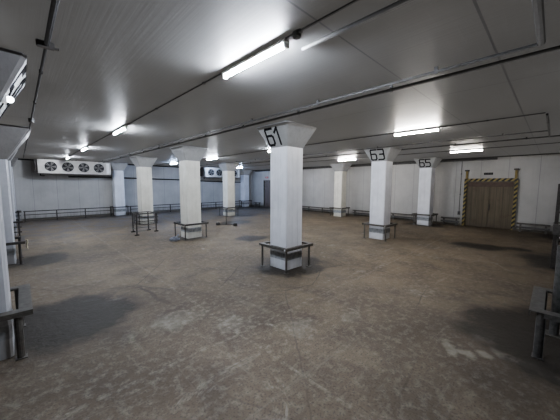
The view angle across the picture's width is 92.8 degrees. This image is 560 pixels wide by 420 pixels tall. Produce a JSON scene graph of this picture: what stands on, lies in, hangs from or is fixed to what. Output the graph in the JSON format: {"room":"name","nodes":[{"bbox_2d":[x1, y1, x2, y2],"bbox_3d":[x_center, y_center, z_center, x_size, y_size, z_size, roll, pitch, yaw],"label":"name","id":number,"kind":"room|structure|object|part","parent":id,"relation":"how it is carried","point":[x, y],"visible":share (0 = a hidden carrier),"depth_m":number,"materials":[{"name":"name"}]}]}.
{"room":"cold storage warehouse","nodes":[
{"label":"cold storage warehouse","id":0,"kind":"room"},
{"bbox_2d":[13,160,251,218],"bbox_3d":[-12.575,-1.643,20.968,26.140,3.950,0.250,-5,8,-44],"label":"wall","id":1,"kind":"structure","parent":0,"point":[33,191],"depth_m":19.57,"materials":[{"name":"white metal"}]},
{"bbox_2d":[68,176,111,177],"bbox_3d":[-13.776,-2.392,19.442,2.590,0.095,0.140,-5,8,-44],"label":"pipe","id":2,"kind":"object","parent":1,"relation":"attached to","point":[68,176],"visible":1,"depth_m":19.17,"materials":[{"name":"metal"}]},
{"bbox_2d":[18,158,178,167],"bbox_3d":[-12.384,-3.562,20.779,25.890,0.090,0.018,-5,8,-44],"label":"trim","id":3,"kind":"structure","parent":1,"relation":"attached to","point":[18,158],"depth_m":22.51,"materials":[{"name":"grey metal"}]},
{"bbox_2d":[22,205,251,220],"bbox_3d":[-12.399,0.266,21.140,25.890,0.120,0.018,-5,8,-44],"label":"baseboard","id":4,"kind":"structure","parent":1,"relation":"attached to","point":[238,205],"depth_m":19.75,"materials":[{"name":"concrete"}]},
{"bbox_2d":[124,177,179,179],"bbox_3d":[-10.448,-2.630,22.688,5.282,0.176,0.135,-5,8,-44],"label":"pipe","id":5,"kind":"object","parent":1,"relation":"attached to","point":[124,177],"visible":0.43,"depth_m":22.69,"materials":[{"name":"metal"}]},
{"bbox_2d":[0,206,559,419],"bbox_3d":[-1.592,1.532,10.140,26.390,0.250,31.460,-5,8,-44],"label":"floor","id":6,"kind":"structure","parent":0,"point":[426,322],"depth_m":4.49,"materials":[{"name":"concrete"}]},
{"bbox_2d":[8,150,17,235],"bbox_3d":[-12.495,-0.799,12.023,1.214,3.950,1.214,-5,8,-44],"label":"column","id":7,"kind":"structure","parent":6,"relation":"on","point":[13,155],"depth_m":12.01,"materials":[{"name":"paint"}]},
{"bbox_2d":[0,47,26,360],"bbox_3d":[-4.108,0.040,3.481,1.411,3.950,1.400,-5,8,-44],"label":"column","id":8,"kind":"structure","parent":6,"relation":"on","point":[13,66],"depth_m":3.54,"materials":[{"name":"paint"}]},
{"bbox_2d":[2,95,13,103],"bbox_3d":[-3.499,-1.424,3.429,0.113,0.100,0.100,-5,8,-44],"label":"lamp","id":9,"kind":"object","parent":8,"relation":"attached to","point":[6,98],"visible":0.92,"depth_m":3.41,"materials":[{"name":"white plastic"}]},
{"bbox_3d":[-3.486,-1.425,3.442,0.076,0.080,0.080,-5,8,-44],"label":"bulb","id":10,"kind":"part","parent":9,"relation":"part of","materials":[{"name":"white glass"}]},
{"bbox_2d":[11,157,17,218],"bbox_3d":[-16.686,-1.218,16.296,1.214,3.950,1.214,-5,8,-44],"label":"column","id":11,"kind":"structure","parent":6,"relation":"on","point":[13,161],"depth_m":16.21,"materials":[{"name":"paint"}]},
{"bbox_2d":[0,124,30,264],"bbox_3d":[-8.303,-0.379,7.750,1.760,3.950,1.760,-5,8,-44],"label":"column","id":12,"kind":"structure","parent":6,"relation":"on","point":[12,137],"depth_m":7.64,"materials":[{"name":"paint"}]},
{"bbox_2d":[6,236,24,264],"bbox_3d":[-8.310,1.255,7.890,1.140,0.670,1.140,-5,8,-44],"label":"guard","id":13,"kind":"object","parent":6,"relation":"on","point":[21,240],"visible":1,"depth_m":7.83,"materials":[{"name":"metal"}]},
{"bbox_3d":[-7.945,0.991,7.506,1.120,0.070,0.080,-5,8,-44],"label":"rail","id":14,"kind":"part","parent":13,"relation":"part of","materials":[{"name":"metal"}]},
{"bbox_3d":[-7.632,1.268,7.841,0.060,0.658,0.060,-5,8,-44],"label":"post","id":15,"kind":"part","parent":13,"relation":"part of","materials":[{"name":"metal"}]},
{"bbox_2d":[0,284,32,360],"bbox_3d":[-4.223,1.668,3.739,1.120,0.660,1.300,-5,8,-44],"label":"guard","id":16,"kind":"object","parent":6,"relation":"on","point":[23,299],"visible":1,"depth_m":3.62,"materials":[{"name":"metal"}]},
{"bbox_3d":[-3.817,1.415,3.298,1.120,0.070,0.140,-5,8,-44],"label":"rail","id":17,"kind":"part","parent":16,"relation":"part of","materials":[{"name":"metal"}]},
{"bbox_3d":[-4.300,1.611,4.402,0.084,0.648,0.084,-5,8,-44],"label":"post","id":18,"kind":"part","parent":16,"relation":"part of","materials":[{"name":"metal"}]},
{"bbox_3d":[-4.627,1.333,4.124,1.120,0.070,0.140,-5,8,-44],"label":"rail","id":19,"kind":"part","parent":16,"relation":"part of","materials":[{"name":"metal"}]},
{"bbox_3d":[-3.525,1.688,3.612,0.084,0.648,0.084,-5,8,-44],"label":"post","id":20,"kind":"part","parent":16,"relation":"part of","materials":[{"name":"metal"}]},
{"bbox_3d":[-3.526,2.005,3.642,0.120,0.012,0.120,-5,8,-44],"label":"foot plate","id":21,"kind":"part","parent":16,"relation":"part of","materials":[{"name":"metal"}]},
{"bbox_3d":[-3.871,1.343,4.052,0.140,0.070,1.020,-5,8,-44],"label":"rail","id":22,"kind":"part","parent":16,"relation":"part of","materials":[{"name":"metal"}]},
{"bbox_2d":[13,219,22,235],"bbox_3d":[-12.501,0.835,12.170,1.130,0.670,1.130,-5,8,-44],"label":"guard","id":23,"kind":"object","parent":6,"relation":"on","point":[18,221],"visible":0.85,"depth_m":12.10,"materials":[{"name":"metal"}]},
{"bbox_2d":[23,207,111,221],"bbox_3d":[-14.274,0.251,18.273,4.740,0.672,0.064,-5,8,-44],"label":"wall rail","id":24,"kind":"object","parent":6,"relation":"on","point":[110,210],"visible":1,"depth_m":18.04,"materials":[{"name":"metal"}]},
{"bbox_3d":[-14.272,-0.051,18.244,4.740,0.064,0.064,-5,8,-44],"label":"rail","id":25,"kind":"part","parent":24,"relation":"part of","materials":[{"name":"metal"}]},
{"bbox_3d":[-14.274,0.446,18.291,4.740,0.048,0.048,-5,8,-44],"label":"rail","id":26,"kind":"part","parent":24,"relation":"part of","materials":[{"name":"metal"}]},
{"bbox_3d":[-14.273,0.168,18.265,4.740,0.048,0.048,-5,8,-44],"label":"rail","id":27,"kind":"part","parent":24,"relation":"part of","materials":[{"name":"metal"}]},
{"bbox_2d":[109,162,127,214],"bbox_3d":[-12.393,-1.595,20.470,1.214,3.950,1.214,-5,8,-44],"label":"column","id":28,"kind":"structure","parent":6,"relation":"on","point":[117,169],"depth_m":20.21,"materials":[{"name":"white paint"}]},
{"bbox_2d":[110,206,129,215],"bbox_3d":[-12.320,0.048,20.521,1.150,0.670,0.920,-5,8,-44],"label":"guard","id":29,"kind":"object","parent":6,"relation":"on","point":[110,206],"visible":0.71,"depth_m":20.11,"materials":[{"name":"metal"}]},
{"bbox_2d":[130,156,156,223],"bbox_3d":[-8.202,-1.175,16.198,1.214,3.950,1.214,-5,8,-44],"label":"column","id":30,"kind":"structure","parent":6,"relation":"on","point":[143,165],"depth_m":15.92,"materials":[{"name":"beige paint"}]},
{"bbox_2d":[131,211,157,235],"bbox_3d":[-6.635,0.617,13.066,1.240,0.982,1.300,-5,8,-44],"label":"steel frame","id":31,"kind":"object","parent":6,"relation":"on","point":[147,213],"visible":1,"depth_m":13.17,"materials":[{"name":"black paint"}]},
{"bbox_2d":[134,211,158,224],"bbox_3d":[-8.208,0.460,16.330,1.150,0.670,1.150,-5,8,-44],"label":"guard","id":32,"kind":"object","parent":6,"relation":"on","point":[139,217],"visible":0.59,"depth_m":15.93,"materials":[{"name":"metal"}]},
{"bbox_2d":[130,204,179,214],"bbox_3d":[-9.995,-0.124,22.434,4.740,0.672,0.064,-5,8,-44],"label":"wall rail","id":33,"kind":"object","parent":6,"relation":"on","point":[162,204],"visible":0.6,"depth_m":22.61,"materials":[{"name":"metal"}]},
{"bbox_2d":[169,234,179,241],"bbox_3d":[-4.417,1.164,11.181,0.446,0.264,0.395,-5,8,-44],"label":"plastic bag","id":34,"kind":"object","parent":6,"relation":"on","point":[176,238],"visible":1,"depth_m":11.08,"materials":[{"name":"plastic"}]},
{"bbox_2d":[170,145,207,238],"bbox_3d":[-4.010,-0.756,11.925,1.214,3.950,1.214,-5,8,-44],"label":"column","id":35,"kind":"structure","parent":6,"relation":"on","point":[189,157],"depth_m":11.65,"materials":[{"name":"beige paint"}]},
{"bbox_2d":[174,221,208,239],"bbox_3d":[-4.017,0.879,12.058,1.150,0.670,1.150,-5,8,-44],"label":"guard","id":36,"kind":"object","parent":6,"relation":"on","point":[178,222],"visible":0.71,"depth_m":11.77,"materials":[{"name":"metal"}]},
{"bbox_3d":[-3.645,0.616,11.673,1.120,0.070,0.060,-5,8,-44],"label":"rail","id":37,"kind":"part","parent":36,"relation":"part of","materials":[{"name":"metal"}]},
{"bbox_2d":[201,201,241,209],"bbox_3d":[-5.709,-0.500,26.601,4.720,0.672,0.064,-5,8,-44],"label":"wall rail","id":38,"kind":"object","parent":6,"relation":"on","point":[215,204],"visible":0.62,"depth_m":25.97,"materials":[{"name":"metal"}]},
{"bbox_2d":[216,209,236,225],"bbox_3d":[-3.085,0.414,15.384,1.328,0.980,0.237,2,6,14],"label":"stand","id":39,"kind":"object","parent":6,"relation":"on","point":[217,223],"visible":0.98,"depth_m":15.39,"materials":[{"name":"metal"}]},
{"bbox_2d":[217,163,238,215],"bbox_3d":[-3.909,-1.552,20.372,1.214,3.950,1.214,-5,8,-44],"label":"column","id":40,"kind":"structure","parent":6,"relation":"on","point":[228,169],"depth_m":20.10,"materials":[{"name":"beige paint"}]},
{"bbox_2d":[219,206,238,216],"bbox_3d":[-3.915,0.083,20.505,1.150,0.670,1.150,-5,8,-44],"label":"guard","id":41,"kind":"object","parent":6,"relation":"on","point":[221,206],"visible":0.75,"depth_m":20.31,"materials":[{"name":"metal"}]},
{"bbox_2d":[240,169,251,206],"bbox_3d":[-3.807,-2.348,28.819,1.214,3.950,1.214,-5,8,-44],"label":"column","id":42,"kind":"structure","parent":6,"relation":"on","point":[244,174],"depth_m":28.55,"materials":[{"name":"white paint"}]},
{"bbox_2d":[259,241,312,274],"bbox_3d":[0.175,1.297,7.799,1.130,0.670,1.130,-5,8,-44],"label":"guard","id":43,"kind":"object","parent":6,"relation":"on","point":[265,244],"visible":0.77,"depth_m":7.47,"materials":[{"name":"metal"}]},
{"bbox_3d":[-0.189,1.030,7.423,0.100,0.070,0.920,-5,8,-44],"label":"rail","id":44,"kind":"part","parent":43,"relation":"part of","materials":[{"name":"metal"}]},
{"bbox_3d":[0.166,1.370,7.089,0.056,0.658,0.056,-5,8,-44],"label":"post","id":45,"kind":"part","parent":43,"relation":"part of","materials":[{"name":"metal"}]},
{"bbox_3d":[0.532,1.034,7.415,1.120,0.070,0.100,-5,8,-44],"label":"rail","id":46,"kind":"part","parent":43,"relation":"part of","materials":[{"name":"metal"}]},
{"bbox_3d":[0.839,1.311,7.743,0.056,0.658,0.056,-5,8,-44],"label":"post","id":47,"kind":"part","parent":43,"relation":"part of","materials":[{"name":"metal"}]},
{"bbox_2d":[257,121,315,269],"bbox_3d":[0.181,-0.336,7.652,1.214,3.950,1.214,-5,8,-44],"label":"column","id":48,"kind":"structure","parent":6,"relation":"on","point":[286,140],"depth_m":7.37,"materials":[{"name":"white paint"}]},
{"bbox_2d":[302,206,333,212],"bbox_3d":[3.074,-0.041,23.158,0.160,0.475,4.680,-5,8,-44],"label":"wall rail","id":49,"kind":"object","parent":6,"relation":"on","point":[308,208],"visible":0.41,"depth_m":22.94,"materials":[{"name":"metal"}]},
{"bbox_3d":[3.039,-0.045,23.122,0.030,0.090,4.680,-5,8,-44],"label":"rail","id":50,"kind":"part","parent":49,"relation":"part of","materials":[{"name":"metal"}]},
{"bbox_3d":[3.075,-0.240,23.139,0.160,0.075,4.680,-5,8,-44],"label":"rail","id":51,"kind":"part","parent":49,"relation":"part of","materials":[{"name":"metal"}]},
{"bbox_2d":[329,207,349,216],"bbox_3d":[4.569,0.125,20.421,1.130,0.670,1.130,-5,8,-44],"label":"guard","id":52,"kind":"object","parent":6,"relation":"on","point":[329,207],"visible":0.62,"depth_m":20.18,"materials":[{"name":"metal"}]},
{"bbox_2d":[330,163,351,216],"bbox_3d":[4.576,-1.508,20.274,1.214,3.950,1.214,-5,8,-44],"label":"column","id":53,"kind":"structure","parent":6,"relation":"on","point":[340,178],"depth_m":20.00,"materials":[{"name":"beige paint"}]},
{"bbox_2d":[362,222,397,241],"bbox_3d":[4.468,0.921,11.974,1.130,0.670,1.130,-5,8,-44],"label":"guard","id":54,"kind":"object","parent":6,"relation":"on","point":[365,223],"visible":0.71,"depth_m":11.67,"materials":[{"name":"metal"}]},
{"bbox_3d":[4.104,0.654,11.598,0.100,0.070,0.920,-5,8,-44],"label":"rail","id":55,"kind":"part","parent":54,"relation":"part of","materials":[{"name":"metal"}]},
{"bbox_2d":[364,146,401,239],"bbox_3d":[4.474,-0.712,11.827,1.214,3.950,1.214,-5,8,-44],"label":"column","id":56,"kind":"structure","parent":6,"relation":"on","point":[382,159],"depth_m":11.55,"materials":[{"name":"white paint"}]},
{"bbox_2d":[353,210,416,221],"bbox_3d":[7.266,0.379,18.885,0.160,0.475,4.680,-5,8,-44],"label":"wall rail","id":57,"kind":"object","parent":6,"relation":"on","point":[354,212],"visible":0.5,"depth_m":18.27,"materials":[{"name":"metal"}]},
{"bbox_3d":[7.230,0.374,18.850,0.030,0.090,4.680,-5,8,-44],"label":"rail","id":58,"kind":"part","parent":57,"relation":"part of","materials":[{"name":"metal"}]},
{"bbox_3d":[7.267,0.179,18.866,0.160,0.075,4.680,-5,8,-44],"label":"rail","id":59,"kind":"part","parent":57,"relation":"part of","materials":[{"name":"metal"}]},
{"bbox_2d":[412,213,437,226],"bbox_3d":[8.761,0.545,16.148,1.130,0.670,1.130,-5,8,-44],"label":"guard","id":60,"kind":"object","parent":6,"relation":"on","point":[433,214],"visible":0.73,"depth_m":15.90,"materials":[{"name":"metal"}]},
{"bbox_2d":[414,157,441,225],"bbox_3d":[8.768,-1.089,16.001,1.214,3.950,1.214,-5,8,-44],"label":"column","id":61,"kind":"structure","parent":6,"relation":"on","point":[427,166],"depth_m":15.73,"materials":[{"name":"white paint"}]},
{"bbox_2d":[441,216,458,225],"bbox_3d":[10.158,0.668,15.937,0.160,0.475,0.960,-5,8,-44],"label":"wall rail","id":62,"kind":"object","parent":6,"relation":"on","point":[443,220],"visible":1,"depth_m":15.86,"materials":[{"name":"metal"}]},
{"bbox_2d":[516,222,550,233],"bbox_3d":[12.669,0.919,13.377,0.160,0.475,1.230,-5,8,-44],"label":"wall rail","id":63,"kind":"object","parent":6,"relation":"on","point":[545,229],"visible":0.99,"depth_m":13.30,"materials":[{"name":"metal"}]},
{"bbox_3d":[12.634,0.915,13.342,0.030,0.090,1.230,-5,8,-44],"label":"rail","id":64,"kind":"part","parent":63,"relation":"part of","materials":[{"name":"metal"}]},
{"bbox_3d":[12.670,0.720,13.358,0.160,0.075,1.230,-5,8,-44],"label":"rail","id":65,"kind":"part","parent":63,"relation":"part of","materials":[{"name":"metal"}]},
{"bbox_2d":[528,245,559,360],"bbox_3d":[4.362,1.322,3.617,1.280,1.440,1.380,-5,8,-44],"label":"guard","id":66,"kind":"object","parent":6,"relation":"on","point":[538,304],"visible":1,"depth_m":4.04,"materials":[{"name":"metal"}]},
{"bbox_3d":[3.932,1.373,4.064,1.280,0.070,0.150,-5,8,-44],"label":"rail","id":67,"kind":"part","parent":66,"relation":"part of","materials":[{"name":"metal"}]},
{"bbox_3d":[3.562,1.712,3.663,0.100,0.648,0.100,-5,8,-44],"label":"post","id":68,"kind":"part","parent":66,"relation":"part of","materials":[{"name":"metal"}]},
{"bbox_3d":[4.313,1.646,4.394,0.100,0.648,0.100,-5,8,-44],"label":"post","id":69,"kind":"part","parent":66,"relation":"part of","materials":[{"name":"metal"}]},
{"bbox_3d":[3.958,1.452,3.233,0.150,0.070,1.080,-5,8,-44],"label":"rail","id":70,"kind":"part","parent":66,"relation":"part of","materials":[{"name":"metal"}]},
{"bbox_3d":[4.352,1.978,4.247,0.220,0.014,0.200,-5,8,-44],"label":"foot plate","id":71,"kind":"part","parent":66,"relation":"part of","materials":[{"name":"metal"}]},
{"bbox_3d":[4.355,1.269,4.180,0.107,1.440,0.110,-5,8,-44],"label":"tall post","id":72,"kind":"part","parent":66,"relation":"part of","materials":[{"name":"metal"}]},
{"bbox_2d":[550,184,559,268],"bbox_3d":[8.124,0.503,7.234,0.160,2.420,1.010,-5,8,-44],"label":"ladder frame","id":73,"kind":"object","parent":6,"relation":"on","point":[556,227],"visible":1,"depth_m":7.52,"materials":[{"name":"metal"}]},
{"bbox_2d":[554,240,559,267],"bbox_3d":[8.659,1.341,7.701,1.130,0.670,1.130,-5,8,-44],"label":"guard","id":74,"kind":"object","parent":6,"relation":"on","point":[558,241],"visible":0.3,"depth_m":7.79,"materials":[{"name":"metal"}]},
{"bbox_2d":[0,0,559,169],"bbox_3d":[-1.575,-2.650,9.746,26.390,0.250,31.460,-5,8,-44],"label":"ceiling","id":75,"kind":"structure","parent":0,"point":[117,62],"depth_m":3.93,"materials":[{"name":"white paint"}]},
{"bbox_2d":[23,49,46,157],"bbox_3d":[-8.980,-2.479,9.478,0.107,0.098,18.100,-5,8,-44],"label":"cable","id":76,"kind":"object","parent":75,"relation":"attached to","point":[30,120],"visible":0.92,"depth_m":4.32,"materials":[{"name":"metal"}]},
{"bbox_2d":[35,0,59,50],"bbox_3d":[1.273,-1.464,-0.958,0.203,0.080,11.170,-5,8,-44],"label":"cable","id":77,"kind":"object","parent":75,"relation":"attached to","point":[46,44],"visible":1,"depth_m":2.69,"materials":[{"name":"metal"}]},
{"bbox_2d":[33,159,110,175],"bbox_3d":[-13.984,-2.825,18.186,4.080,1.095,0.858,-5,8,-44],"label":"cooler","id":78,"kind":"object","parent":75,"relation":"attached to","point":[42,166],"visible":1,"depth_m":17.74,"materials":[{"name":"metal"}]},
{"bbox_2d":[44,162,56,170],"bbox_3d":[-14.611,-2.779,17.011,0.615,0.615,0.054,-5,8,-44],"label":"fan grille","id":79,"kind":"object","parent":78,"relation":"attached to","point":[48,166],"depth_m":17.00,"materials":[{"name":"metal"}]},
{"bbox_2d":[62,162,73,171],"bbox_3d":[-13.996,-2.833,17.609,0.615,0.615,0.054,-5,8,-44],"label":"fan grille","id":80,"kind":"object","parent":78,"relation":"attached to","point":[66,166],"depth_m":17.60,"materials":[{"name":"metal"}]},
{"bbox_2d":[37,173,108,175],"bbox_3d":[-13.963,-2.443,18.299,3.940,0.035,0.780,-5,8,-44],"label":"drip tray","id":81,"kind":"object","parent":78,"relation":"on","point":[107,174],"depth_m":18.12,"materials":[{"name":"metal"}]},
{"bbox_2d":[78,163,88,171],"bbox_3d":[-13.381,-2.887,18.207,0.615,0.615,0.054,-5,8,-44],"label":"fan grille","id":82,"kind":"object","parent":78,"relation":"attached to","point":[82,167],"depth_m":18.18,"materials":[{"name":"metal"}]},
{"bbox_2d":[94,164,103,172],"bbox_3d":[-12.765,-2.941,18.806,0.615,0.615,0.054,-5,8,-44],"label":"fan grille","id":83,"kind":"object","parent":78,"relation":"attached to","point":[98,168],"depth_m":18.80,"materials":[{"name":"metal"}]},
{"bbox_2d":[113,126,127,134],"bbox_3d":[-4.582,-2.281,7.633,0.084,0.109,1.240,-5,8,-44],"label":"ceiling lamp","id":84,"kind":"object","parent":75,"relation":"attached to","point":[123,127],"visible":1,"depth_m":7.51,"materials":[{"name":"white plastic"}]},
{"bbox_2d":[63,0,359,159],"bbox_3d":[-3.814,-2.224,6.848,0.070,0.071,29.500,-5,8,-44],"label":"conduit","id":85,"kind":"object","parent":75,"relation":"attached to","point":[296,34],"visible":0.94,"depth_m":2.77,"materials":[{"name":"black metal"}]},
{"bbox_2d":[200,167,239,178],"bbox_3d":[-5.805,-3.572,26.136,4.080,1.095,0.858,-5,8,-44],"label":"cooler","id":86,"kind":"object","parent":75,"relation":"attached to","point":[206,172],"visible":0.6,"depth_m":25.23,"materials":[{"name":"metal"}]},
{"bbox_2d":[208,169,213,175],"bbox_3d":[-6.433,-3.526,24.960,0.615,0.615,0.054,-5,8,-44],"label":"fan grille","id":87,"kind":"object","parent":86,"relation":"attached to","point":[210,171],"depth_m":24.96,"materials":[{"name":"metal"}]},
{"bbox_2d":[222,38,288,79],"bbox_3d":[-0.356,-1.858,3.325,0.084,0.109,1.240,-5,8,-44],"label":"ceiling lamp","id":88,"kind":"object","parent":75,"relation":"attached to","point":[284,43],"visible":1,"depth_m":3.20,"materials":[{"name":"white plastic"}]},
{"bbox_2d":[98,43,538,162],"bbox_3d":[-5.331,-2.633,11.203,0.044,0.088,23.320,-5,8,-44],"label":"ceiling pipe","id":89,"kind":"object","parent":75,"relation":"attached to","point":[436,71],"visible":0.89,"depth_m":4.07,"materials":[{"name":"grey metal"}]},
{"bbox_2d":[103,45,559,162],"bbox_3d":[-2.603,-2.392,8.792,0.052,0.092,30.600,-5,8,-44],"label":"ceiling pipe","id":90,"kind":"object","parent":75,"relation":"attached to","point":[556,48],"visible":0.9,"depth_m":4.18,"materials":[{"name":"black metal"}]},
{"bbox_2d":[154,112,544,165],"bbox_3d":[-2.383,-2.921,14.081,0.040,0.029,23.300,-5,8,-44],"label":"conduit","id":91,"kind":"object","parent":75,"relation":"attached to","point":[544,112],"visible":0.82,"depth_m":7.56,"materials":[{"name":"grey metal"}]},
{"bbox_2d":[301,0,413,51],"bbox_3d":[3.477,-1.536,-0.186,0.052,0.062,9.200,-5,8,-44],"label":"strip","id":92,"kind":"object","parent":75,"relation":"attached to","point":[393,6],"visible":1,"depth_m":2.56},
{"bbox_2d":[200,130,547,165],"bbox_3d":[-0.515,-3.042,15.670,0.040,0.072,23.030,-5,8,-44],"label":"ceiling pipe","id":93,"kind":"object","parent":75,"relation":"attached to","point":[503,134],"visible":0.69,"depth_m":9.73,"materials":[{"name":"grey metal"}]},
{"bbox_2d":[200,135,559,167],"bbox_3d":[0.579,-3.105,16.407,0.044,0.078,23.500,-5,8,-44],"label":"ceiling pipe","id":94,"kind":"object","parent":75,"relation":"attached to","point":[526,138],"visible":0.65,"depth_m":10.21,"materials":[{"name":"grey metal"}]},
{"bbox_2d":[244,142,559,166],"bbox_3d":[4.844,-3.004,15.264,0.040,0.029,29.500,-5,8,-44],"label":"conduit","id":95,"kind":"object","parent":75,"relation":"attached to","point":[558,142],"visible":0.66,"depth_m":12.02,"materials":[{"name":"grey metal"}]},
{"bbox_2d":[394,127,439,136],"bbox_3d":[3.904,-2.251,7.676,0.084,0.109,1.240,-5,8,-44],"label":"ceiling lamp","id":96,"kind":"object","parent":75,"relation":"attached to","point":[438,128],"visible":1,"depth_m":7.61,"materials":[{"name":"white plastic"}]},
{"bbox_2d":[450,149,482,152],"bbox_3d":[8.232,-2.624,11.815,0.084,0.109,1.240,-5,8,-44],"label":"ceiling lamp","id":97,"kind":"object","parent":75,"relation":"attached to","point":[473,149],"visible":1,"depth_m":11.77,"materials":[{"name":"white plastic"}]},
{"bbox_2d":[532,0,545,45],"bbox_3d":[0.800,-1.635,0.913,5.670,0.094,0.070,-5,8,-44],"label":"duct","id":98,"kind":"object","parent":75,"relation":"attached to","point":[537,5],"visible":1,"depth_m":2.46,"materials":[{"name":"grey metal"}]},
{"bbox_2d":[546,113,549,136],"bbox_3d":[7.064,-2.193,7.018,3.600,0.078,0.044,-5,8,-44],"label":"ceiling pipe","id":99,"kind":"object","parent":75,"relation":"attached to","point":[547,114],"visible":1,"depth_m":6.65,"materials":[{"name":"grey metal"}]},
{"bbox_2d":[252,154,559,231],"bbox_3d":[7.681,-1.388,19.126,0.250,3.950,31.210,-5,8,-44],"label":"wall","id":100,"kind":"structure","parent":0,"point":[538,175],"depth_m":16.39,"materials":[{"name":"white metal"}]},
{"bbox_2d":[263,180,269,206],"bbox_3d":[-0.982,-1.697,27.898,0.200,2.850,2.050,-5,8,-44],"label":"door","id":101,"kind":"structure","parent":100,"relation":"in","point":[266,192],"depth_m":28.34,"materials":[{"name":"metal"}]},
{"bbox_2d":[255,157,497,171],"bbox_3d":[4.579,-3.502,21.766,0.250,0.114,20.600,-5,8,-44],"label":"pipe","id":102,"kind":"object","parent":100,"relation":"attached to","point":[495,158],"visible":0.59,"depth_m":17.40,"materials":[{"name":"metal"}]},
{"bbox_2d":[252,205,551,233],"bbox_3d":[7.671,0.548,19.106,0.035,0.100,30.925,-5,8,-44],"label":"baseboard","id":103,"kind":"structure","parent":100,"relation":"attached to","point":[548,232],"depth_m":17.86,"materials":[{"name":"concrete"}]},
{"bbox_2d":[252,153,559,170],"bbox_3d":[7.686,-3.307,18.732,0.050,0.055,30.910,-5,8,-44],"label":"trim","id":104,"kind":"structure","parent":100,"relation":"attached to","point":[546,153],"depth_m":15.29,"materials":[{"name":"grey metal"}]},
{"bbox_2d":[457,161,462,214],"bbox_3d":[10.676,-1.282,15.791,0.118,3.150,0.120,-5,8,-44],"label":"conduit","id":105,"kind":"object","parent":100,"relation":"attached to","point":[458,212],"visible":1,"depth_m":15.87,"materials":[{"name":"grey metal"}]},
{"bbox_2d":[462,168,518,230],"bbox_3d":[11.691,-0.626,14.891,0.320,3.260,2.430,-5,8,-44],"label":"door","id":106,"kind":"structure","parent":100,"relation":"in","point":[497,201],"depth_m":14.88,"materials":[{"name":"metal"}]},
{"bbox_3d":[10.922,-0.381,15.776,0.220,2.600,0.130,-5,8,-44],"label":"striped post","id":107,"kind":"part","parent":106,"relation":"part of","materials":[{"name":"yellow metal"}]},
{"bbox_3d":[12.480,-0.225,14.188,0.220,2.600,0.130,-5,8,-44],"label":"striped post","id":108,"kind":"part","parent":106,"relation":"part of","materials":[{"name":"yellow metal"}]},
{"bbox_3d":[12.432,-0.262,14.046,0.040,2.700,0.140,-5,8,-44],"label":"edge rail","id":109,"kind":"part","parent":106,"relation":"part of","materials":[{"name":"metal"}]}
]}

